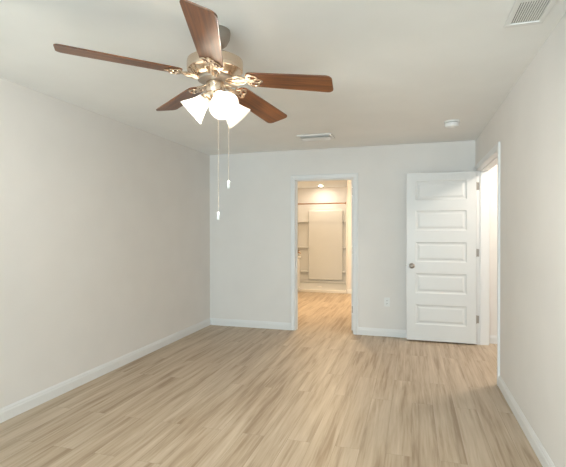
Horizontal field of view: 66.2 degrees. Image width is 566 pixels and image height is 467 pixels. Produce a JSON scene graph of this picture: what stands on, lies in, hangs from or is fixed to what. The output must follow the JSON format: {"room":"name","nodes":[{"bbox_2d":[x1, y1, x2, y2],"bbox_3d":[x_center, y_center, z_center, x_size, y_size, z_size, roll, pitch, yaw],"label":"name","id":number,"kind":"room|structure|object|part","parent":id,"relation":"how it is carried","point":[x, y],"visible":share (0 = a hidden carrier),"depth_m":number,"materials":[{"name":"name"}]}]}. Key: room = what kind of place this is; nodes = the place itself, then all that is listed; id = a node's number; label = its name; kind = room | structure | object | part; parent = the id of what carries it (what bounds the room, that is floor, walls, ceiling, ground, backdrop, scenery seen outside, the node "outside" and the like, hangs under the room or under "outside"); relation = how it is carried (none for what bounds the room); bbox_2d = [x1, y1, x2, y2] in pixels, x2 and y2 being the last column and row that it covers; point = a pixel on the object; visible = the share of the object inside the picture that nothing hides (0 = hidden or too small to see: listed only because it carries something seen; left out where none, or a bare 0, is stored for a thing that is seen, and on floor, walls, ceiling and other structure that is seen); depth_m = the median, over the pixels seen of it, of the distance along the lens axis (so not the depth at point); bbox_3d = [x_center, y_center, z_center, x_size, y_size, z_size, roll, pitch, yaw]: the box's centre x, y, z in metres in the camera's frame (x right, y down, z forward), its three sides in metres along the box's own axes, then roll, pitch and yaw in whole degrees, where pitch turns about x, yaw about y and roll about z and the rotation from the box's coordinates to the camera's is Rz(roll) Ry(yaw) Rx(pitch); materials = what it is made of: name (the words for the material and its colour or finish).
{"room":"empty bedroom","nodes":[
{"label":"empty bedroom","id":0,"kind":"room"},
{"bbox_2d":[0,77,209,408],"bbox_3d":[-2.395,0.124,1.951,0.120,2.440,9.012,0,0,17],"label":"wall","id":1,"kind":"structure","parent":0,"point":[105,221],"depth_m":3.91,"materials":[{"name":"paint"}]},
{"bbox_2d":[0,318,209,422],"bbox_3d":[-2.313,1.295,1.997,0.014,0.097,8.892,0,0,17],"label":"baseboard","id":2,"kind":"structure","parent":1,"relation":"attached to","point":[12,410],"depth_m":3.88,"materials":[{"name":"white paint"}]},
{"bbox_2d":[0,292,542,466],"bbox_3d":[0.788,1.378,3.792,5.450,0.100,14.400,0,0,17],"label":"floor","id":3,"kind":"structure","parent":0,"point":[320,393],"depth_m":3.31,"materials":[{"name":"wood"}]},
{"bbox_2d":[298,256,300,288],"bbox_3d":[0.005,0.854,9.060,0.501,0.880,1.080,0,0,17],"label":"vanity","id":4,"kind":"object","parent":3,"relation":"on","point":[299,257],"visible":0.09,"depth_m":9.46,"materials":[{"name":"white paint"}]},
{"bbox_3d":[0.285,0.865,9.251,0.018,0.635,0.515,0,0,17],"label":"cabinet door","id":5,"kind":"part","parent":4,"relation":"part of","materials":[{"name":"white paint"}]},
{"bbox_2d":[298,204,346,293],"bbox_3d":[0.866,0.320,10.227,1.482,1.930,1.494,0,0,17],"label":"shower stall","id":6,"kind":"object","parent":3,"relation":"on","point":[322,232],"visible":0.54,"depth_m":10.85,"materials":[{"name":"plastic"}]},
{"bbox_2d":[298,202,345,204],"bbox_3d":[0.669,-0.655,9.562,1.441,0.060,0.060,0,0,17],"label":"shower rod","id":7,"kind":"object","parent":6,"relation":"attached to","point":[345,202],"visible":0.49,"depth_m":9.51,"materials":[{"name":"brown metal"}]},
{"bbox_3d":[1.066,0.291,10.884,0.870,1.740,0.080,0,0,17],"label":"panel","id":8,"kind":"part","parent":6,"relation":"part of","materials":[{"name":"plastic"}]},
{"bbox_2d":[0,0,565,187],"bbox_3d":[0.784,-1.162,3.775,5.450,0.100,14.400,0,0,17],"label":"ceiling","id":9,"kind":"structure","parent":0,"point":[399,70],"depth_m":2.77,"materials":[{"name":"paint"}]},
{"bbox_2d":[53,0,332,219],"bbox_3d":[-0.366,-0.587,2.359,1.275,1.029,1.393,0,0,17],"label":"ceiling fan","id":10,"kind":"object","parent":9,"relation":"hanging from","point":[215,68],"visible":1,"depth_m":2.28,"materials":[{"name":"brown wood"}]},
{"bbox_3d":[-0.810,-0.870,2.175,0.598,0.006,0.153,3,7,-23],"label":"blade","id":11,"kind":"part","parent":10,"relation":"part of","materials":[{"name":"brown wood"}]},
{"bbox_3d":[-0.635,-0.837,2.714,0.153,0.007,0.514,-15,7,-37],"label":"blade","id":12,"kind":"part","parent":10,"relation":"part of","materials":[{"name":"brown wood"}]},
{"bbox_3d":[-0.461,-0.695,2.364,0.114,0.160,0.160,-43,2,-1],"label":"lamp shade","id":13,"kind":"part","parent":10,"relation":"part of","materials":[{"name":"white glass"}]},
{"bbox_3d":[-0.340,-0.856,1.909,0.153,0.006,0.553,21,-2,-3],"label":"blade","id":14,"kind":"part","parent":10,"relation":"part of","materials":[{"name":"brown wood"}]},
{"bbox_3d":[-0.348,-0.422,2.336,0.004,0.613,0.004,0,0,17],"label":"pull chain","id":15,"kind":"part","parent":10,"relation":"part of","materials":[{"name":"beige metal"}]},
{"bbox_3d":[-0.323,-0.697,2.278,0.059,0.059,0.091,0,43,-28],"label":"bulb","id":16,"kind":"part","parent":10,"relation":"part of","materials":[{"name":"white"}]},
{"bbox_3d":[-0.322,-0.697,2.278,0.160,0.160,0.114,0,43,-28],"label":"lamp shade","id":17,"kind":"part","parent":10,"relation":"part of","materials":[{"name":"white glass"}]},
{"bbox_3d":[-0.298,-0.508,2.372,0.004,0.442,0.004,0,0,17],"label":"pull chain","id":18,"kind":"part","parent":10,"relation":"part of","materials":[{"name":"beige metal"}]},
{"bbox_3d":[-0.280,-0.685,2.424,0.114,0.160,0.160,48,-23,-24],"label":"lamp shade","id":19,"kind":"part","parent":10,"relation":"part of","materials":[{"name":"white glass"}]},
{"bbox_3d":[-0.153,-0.803,2.748,0.153,0.006,0.521,-13,-12,28],"label":"blade","id":20,"kind":"part","parent":10,"relation":"part of","materials":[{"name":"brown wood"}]},
{"bbox_3d":[0.030,-0.795,2.275,0.464,0.006,0.153,8,-11,13],"label":"blade","id":21,"kind":"part","parent":10,"relation":"part of","materials":[{"name":"brown wood"}]},
{"bbox_2d":[297,133,334,140],"bbox_3d":[0.378,-1.105,5.002,0.396,0.030,0.240,0,0,17],"label":"ceiling vent","id":22,"kind":"object","parent":9,"relation":"in","point":[326,136],"visible":1,"depth_m":4.96,"materials":[{"name":"white plastic"}]},
{"bbox_2d":[444,120,459,128],"bbox_3d":[1.684,-1.083,4.327,0.150,0.067,0.150,0,0,17],"label":"smoke detector","id":23,"kind":"object","parent":9,"relation":"attached to","point":[449,124],"visible":1,"depth_m":4.28,"materials":[{"name":"white plastic"}]},
{"bbox_2d":[504,0,556,27],"bbox_3d":[1.188,-1.096,2.034,0.184,0.010,0.532,0,0,17],"label":"ceiling vent","id":24,"kind":"object","parent":9,"relation":"in","point":[523,12],"visible":1,"depth_m":2.15,"materials":[{"name":"white plastic"}]},
{"bbox_2d":[298,187,346,207],"bbox_3d":[1.476,0.060,10.892,2.280,2.440,0.120,0,0,17],"label":"wall","id":25,"kind":"structure","parent":0,"point":[327,194],"depth_m":10.96,"materials":[{"name":"paint"}]},
{"bbox_2d":[347,180,351,288],"bbox_3d":[1.966,0.066,9.922,0.788,2.440,1.460,0,0,17],"label":"wall","id":26,"kind":"structure","parent":0,"point":[349,239],"depth_m":9.32,"materials":[{"name":"paint"}]},
{"bbox_2d":[210,140,496,335],"bbox_3d":[1.332,0.095,5.606,5.182,2.440,0.120,0,0,17],"label":"wall","id":27,"kind":"structure","parent":0,"point":[250,243],"depth_m":5.88,"materials":[{"name":"paint"}]},
{"bbox_2d":[210,318,406,337],"bbox_3d":[0.635,1.267,5.751,3.524,0.097,0.014,0,0,17],"label":"baseboard","id":28,"kind":"structure","parent":27,"relation":"attached to","point":[213,321],"depth_m":5.96,"materials":[{"name":"white paint"}]},
{"bbox_2d":[291,173,357,334],"bbox_3d":[0.558,0.264,5.828,0.908,2.102,0.138,0,0,17],"label":"door frame","id":29,"kind":"structure","parent":27,"relation":"attached to","point":[354,176],"depth_m":5.85,"materials":[{"name":"white paint"}]},
{"bbox_2d":[351,180,352,330],"bbox_3d":[1.038,0.287,6.157,0.173,2.018,0.770,0,0,17],"label":"door","id":30,"kind":"structure","parent":27,"relation":"in","point":[351,180],"depth_m":5.80,"materials":[{"name":"white paint"}]},
{"bbox_2d":[384,297,389,306],"bbox_3d":[1.328,0.876,5.545,0.070,0.115,0.009,0,0,17],"label":"wall outlet","id":31,"kind":"object","parent":27,"relation":"attached to","point":[386,300],"visible":1,"depth_m":5.54,"materials":[{"name":"white plastic"}]},
{"bbox_2d":[489,335,496,343],"bbox_3d":[2.627,1.279,3.553,1.288,0.097,3.092,0,0,17],"label":"baseboard","id":32,"kind":"structure","parent":27,"relation":"attached to","point":[492,338],"depth_m":5.19,"materials":[{"name":"white paint"}]},
{"bbox_2d":[475,12,565,466],"bbox_3d":[1.102,0.127,0.911,0.130,2.440,9.012,0,0,17],"label":"wall","id":33,"kind":"structure","parent":0,"point":[529,125],"depth_m":2.62,"materials":[{"name":"paint"}]},
{"bbox_2d":[406,171,478,343],"bbox_3d":[1.911,0.283,5.224,0.836,2.032,0.173,0,0,17],"label":"door","id":34,"kind":"structure","parent":33,"relation":"in","point":[442,252],"depth_m":5.21,"materials":[{"name":"white paint"}]},
{"bbox_2d":[474,142,499,385],"bbox_3d":[2.160,0.261,4.468,0.165,2.122,1.511,0,0,17],"label":"door frame","id":35,"kind":"structure","parent":33,"relation":"attached to","point":[482,201],"depth_m":5.12,"materials":[{"name":"white paint"}]},
{"bbox_2d":[498,375,554,466],"bbox_3d":[0.830,1.303,0.253,0.014,0.097,7.341,0,0,17],"label":"baseboard","id":36,"kind":"structure","parent":33,"relation":"attached to","point":[545,460],"depth_m":2.84,"materials":[{"name":"white paint"}]}
]}

